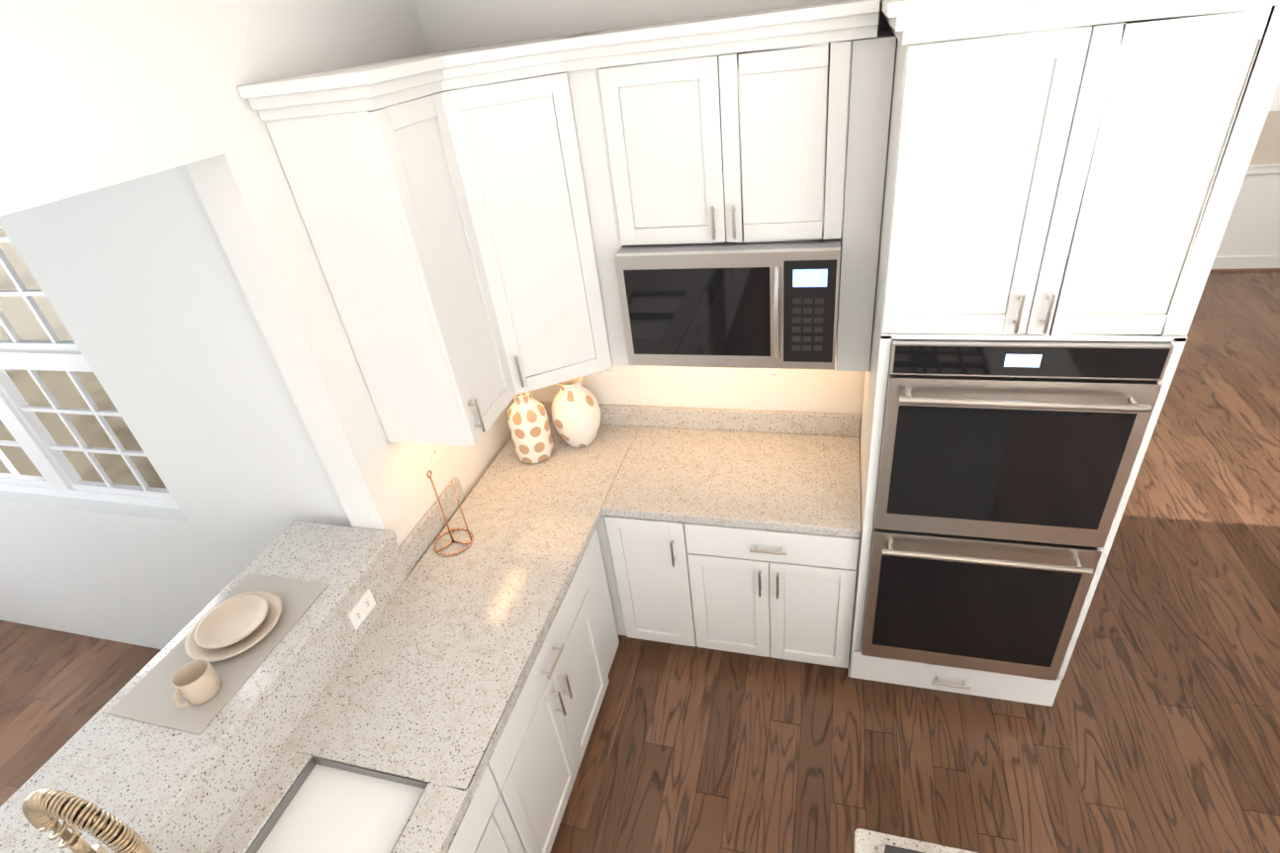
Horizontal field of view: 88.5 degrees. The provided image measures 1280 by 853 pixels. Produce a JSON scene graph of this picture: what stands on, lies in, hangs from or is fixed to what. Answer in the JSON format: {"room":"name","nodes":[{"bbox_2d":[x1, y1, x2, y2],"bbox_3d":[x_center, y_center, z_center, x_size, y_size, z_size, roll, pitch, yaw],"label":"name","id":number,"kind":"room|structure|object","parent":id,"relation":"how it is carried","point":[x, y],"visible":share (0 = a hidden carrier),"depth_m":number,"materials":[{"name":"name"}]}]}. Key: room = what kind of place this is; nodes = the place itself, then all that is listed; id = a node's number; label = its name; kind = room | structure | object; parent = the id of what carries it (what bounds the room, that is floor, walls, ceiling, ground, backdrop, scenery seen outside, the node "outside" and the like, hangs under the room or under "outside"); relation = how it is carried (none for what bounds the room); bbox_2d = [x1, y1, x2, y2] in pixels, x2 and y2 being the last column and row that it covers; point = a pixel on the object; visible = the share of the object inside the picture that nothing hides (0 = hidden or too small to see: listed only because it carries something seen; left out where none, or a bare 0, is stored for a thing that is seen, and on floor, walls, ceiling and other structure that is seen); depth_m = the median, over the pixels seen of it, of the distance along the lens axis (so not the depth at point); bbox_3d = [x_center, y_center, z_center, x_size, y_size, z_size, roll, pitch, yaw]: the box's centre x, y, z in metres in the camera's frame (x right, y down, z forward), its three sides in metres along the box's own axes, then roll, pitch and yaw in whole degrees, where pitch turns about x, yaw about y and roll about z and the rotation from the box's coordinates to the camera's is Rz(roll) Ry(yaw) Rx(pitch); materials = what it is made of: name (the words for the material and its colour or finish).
{"room":"kitchen","nodes":[
{"label":"kitchen","id":0,"kind":"room"},
{"bbox_2d":[0,165,352,648],"bbox_3d":[-2.899,-0.598,2.516,3.654,4.200,0.150,3,34,16],"label":"wall","id":1,"kind":"structure","parent":0,"point":[137,282],"depth_m":2.37,"materials":[{"name":"white paint"}]},
{"bbox_2d":[0,234,179,508],"bbox_3d":[-2.755,-0.300,2.711,1.622,1.460,0.070,3,34,16],"label":"window","id":2,"kind":"structure","parent":1,"relation":"in","point":[42,448],"depth_m":2.83,"materials":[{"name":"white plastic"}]},
{"bbox_2d":[0,271,1279,852],"bbox_3d":[0.120,1.636,2.352,10.050,0.050,12.100,3,34,16],"label":"floor","id":3,"kind":"structure","parent":0,"point":[1153,726],"depth_m":2.76,"materials":[{"name":"brown wood"}]},
{"bbox_2d":[0,476,619,852],"bbox_3d":[-1.258,1.766,0.976,1.088,1.518,4.864,3,34,16],"label":"kitchen counter","id":4,"kind":"object","parent":3,"relation":"on","point":[414,691],"visible":1,"depth_m":2.00,"materials":[{"name":"white stone"}]},
{"bbox_2d":[21,787,198,852],"bbox_3d":[-1.058,0.924,1.397,0.266,0.604,0.114,3,34,16],"label":"faucet","id":5,"kind":"object","parent":4,"relation":"on","point":[43,808],"depth_m":1.23,"materials":[{"name":"gold metal"}]},
{"bbox_2d":[107,572,328,733],"bbox_3d":[-1.261,0.623,1.978,0.330,0.093,0.540,3,34,16],"label":"place setting","id":6,"kind":"object","parent":4,"relation":"on","point":[198,675],"visible":1,"depth_m":1.95,"materials":[{"name":"grey fabric"}]},
{"bbox_2d":[426,469,472,555],"bbox_3d":[-0.762,0.312,2.520,0.158,0.354,0.158,3,34,16],"label":"towel holder","id":7,"kind":"object","parent":4,"relation":"on","point":[449,530],"visible":1,"depth_m":2.56,"materials":[{"name":"brown metal"}]},
{"bbox_2d":[470,448,626,635],"bbox_3d":[-0.332,0.543,3.294,0.650,0.875,0.634,3,34,16],"label":"base cabinet","id":8,"kind":"object","parent":3,"relation":"on","point":[603,536],"depth_m":2.93,"materials":[{"name":"white wood"}]},
{"bbox_2d":[606,512,697,646],"bbox_3d":[0.142,0.566,3.157,0.337,0.875,0.634,3,34,16],"label":"base cabinet","id":9,"kind":"object","parent":3,"relation":"on","point":[652,553],"depth_m":2.85,"materials":[{"name":"white wood"}]},
{"bbox_2d":[685,457,860,667],"bbox_3d":[0.626,0.589,3.017,0.673,0.875,0.634,3,34,16],"label":"base cabinet","id":10,"kind":"object","parent":3,"relation":"on","point":[733,530],"depth_m":2.71,"materials":[{"name":"white wood"}]},
{"bbox_2d":[467,421,861,536],"bbox_3d":[0.111,0.192,2.895,1.632,0.040,0.616,3,34,16],"label":"countertop","id":11,"kind":"structure","parent":10,"relation":"on","point":[759,478],"depth_m":2.82,"materials":[{"name":"beige stone"}]},
{"bbox_2d":[507,390,553,463],"bbox_3d":[-0.506,-0.012,2.993,0.180,0.335,0.180,3,34,16],"label":"vase","id":12,"kind":"object","parent":11,"relation":"on","point":[529,427],"visible":0.9,"depth_m":2.93,"materials":[{"name":"ceramic"}]},
{"bbox_2d":[550,375,600,447],"bbox_3d":[-0.300,-0.074,3.047,0.230,0.335,0.230,3,34,16],"label":"vase","id":13,"kind":"object","parent":11,"relation":"on","point":[576,412],"visible":0.92,"depth_m":2.97,"materials":[{"name":"ceramic"}]},
{"bbox_2d":[853,827,977,852],"bbox_3d":[0.810,1.810,0.921,1.066,1.036,1.820,3,34,16],"label":"kitchen island","id":14,"kind":"object","parent":3,"relation":"on","point":[867,841],"visible":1,"depth_m":1.53,"materials":[{"name":"white stone"}]},
{"bbox_2d":[877,843,977,852],"bbox_3d":[0.716,1.218,1.073,0.588,0.054,0.910,3,34,16],"label":"cooktop","id":15,"kind":"object","parent":14,"relation":"in","point":[881,848],"depth_m":1.49,"materials":[{"name":"silver metal"}]},
{"bbox_2d":[848,0,1279,706],"bbox_3d":[1.207,-0.047,2.315,0.866,2.560,0.764,3,34,16],"label":"tall cabinet","id":16,"kind":"object","parent":3,"relation":"on","point":[1062,182],"visible":1,"depth_m":1.78,"materials":[{"name":"white wood"}]},
{"bbox_2d":[859,279,1174,681],"bbox_3d":[1.209,0.248,2.372,0.698,1.402,0.536,3,34,16],"label":"double oven","id":17,"kind":"object","parent":16,"relation":"in","point":[1003,467],"depth_m":2.09,"materials":[{"name":"silver metal"}]},
{"bbox_2d":[0,0,1279,547],"bbox_3d":[0.379,1.095,-0.829,4.645,4.200,7.745,3,34,16],"label":"wall","id":18,"kind":"structure","parent":0,"point":[97,93],"depth_m":1.89,"materials":[{"name":"white paint"}]},
{"bbox_2d":[237,51,522,446],"bbox_3d":[-0.746,-0.506,2.140,0.405,1.160,0.412,3,34,16],"label":"upper cabinet","id":19,"kind":"object","parent":18,"relation":"attached to","point":[475,220],"depth_m":2.00,"materials":[{"name":"white wood"}]},
{"bbox_2d":[416,34,617,392],"bbox_3d":[-0.481,-0.750,2.465,0.711,1.160,0.621,3,34,16],"label":"upper cabinet","id":20,"kind":"object","parent":18,"relation":"attached to","point":[517,115],"depth_m":2.25,"materials":[{"name":"white wood"}]},
{"bbox_2d":[569,0,896,371],"bbox_3d":[0.329,-0.776,2.334,0.993,1.160,0.387,3,34,16],"label":"upper cabinet","id":21,"kind":"object","parent":18,"relation":"attached to","point":[772,125],"depth_m":2.08,"materials":[{"name":"white wood"}]},
{"bbox_2d":[614,237,841,369],"bbox_3d":[0.346,-0.493,2.459,0.761,0.442,0.484,3,34,16],"label":"microwave","id":22,"kind":"object","parent":21,"relation":"attached to","point":[758,305],"visible":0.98,"depth_m":2.29,"materials":[{"name":"grey metal"}]},
{"bbox_2d":[1215,110,1279,256],"bbox_3d":[4.188,-2.719,5.526,4.400,2.920,0.100,3,34,16],"label":"wall","id":23,"kind":"structure","parent":0,"point":[1252,228],"depth_m":5.64,"materials":[{"name":"beige paint"}]},
{"bbox_2d":[1209,163,1279,272],"bbox_3d":[4.285,-1.846,6.009,4.200,0.920,0.030,3,34,16],"label":"trim","id":24,"kind":"structure","parent":23,"relation":"attached to","point":[1250,263],"depth_m":5.88,"materials":[{"name":"white wood"}]},
{"label":"outside","id":25,"kind":"structure","parent":0,"visible":0},
{"bbox_2d":[0,225,167,488],"bbox_3d":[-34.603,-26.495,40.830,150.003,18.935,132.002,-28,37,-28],"label":"window panes","id":26,"kind":"object","parent":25,"point":[28,318],"depth_m":6.01,"materials":[{"name":"clear glass"}]}
]}

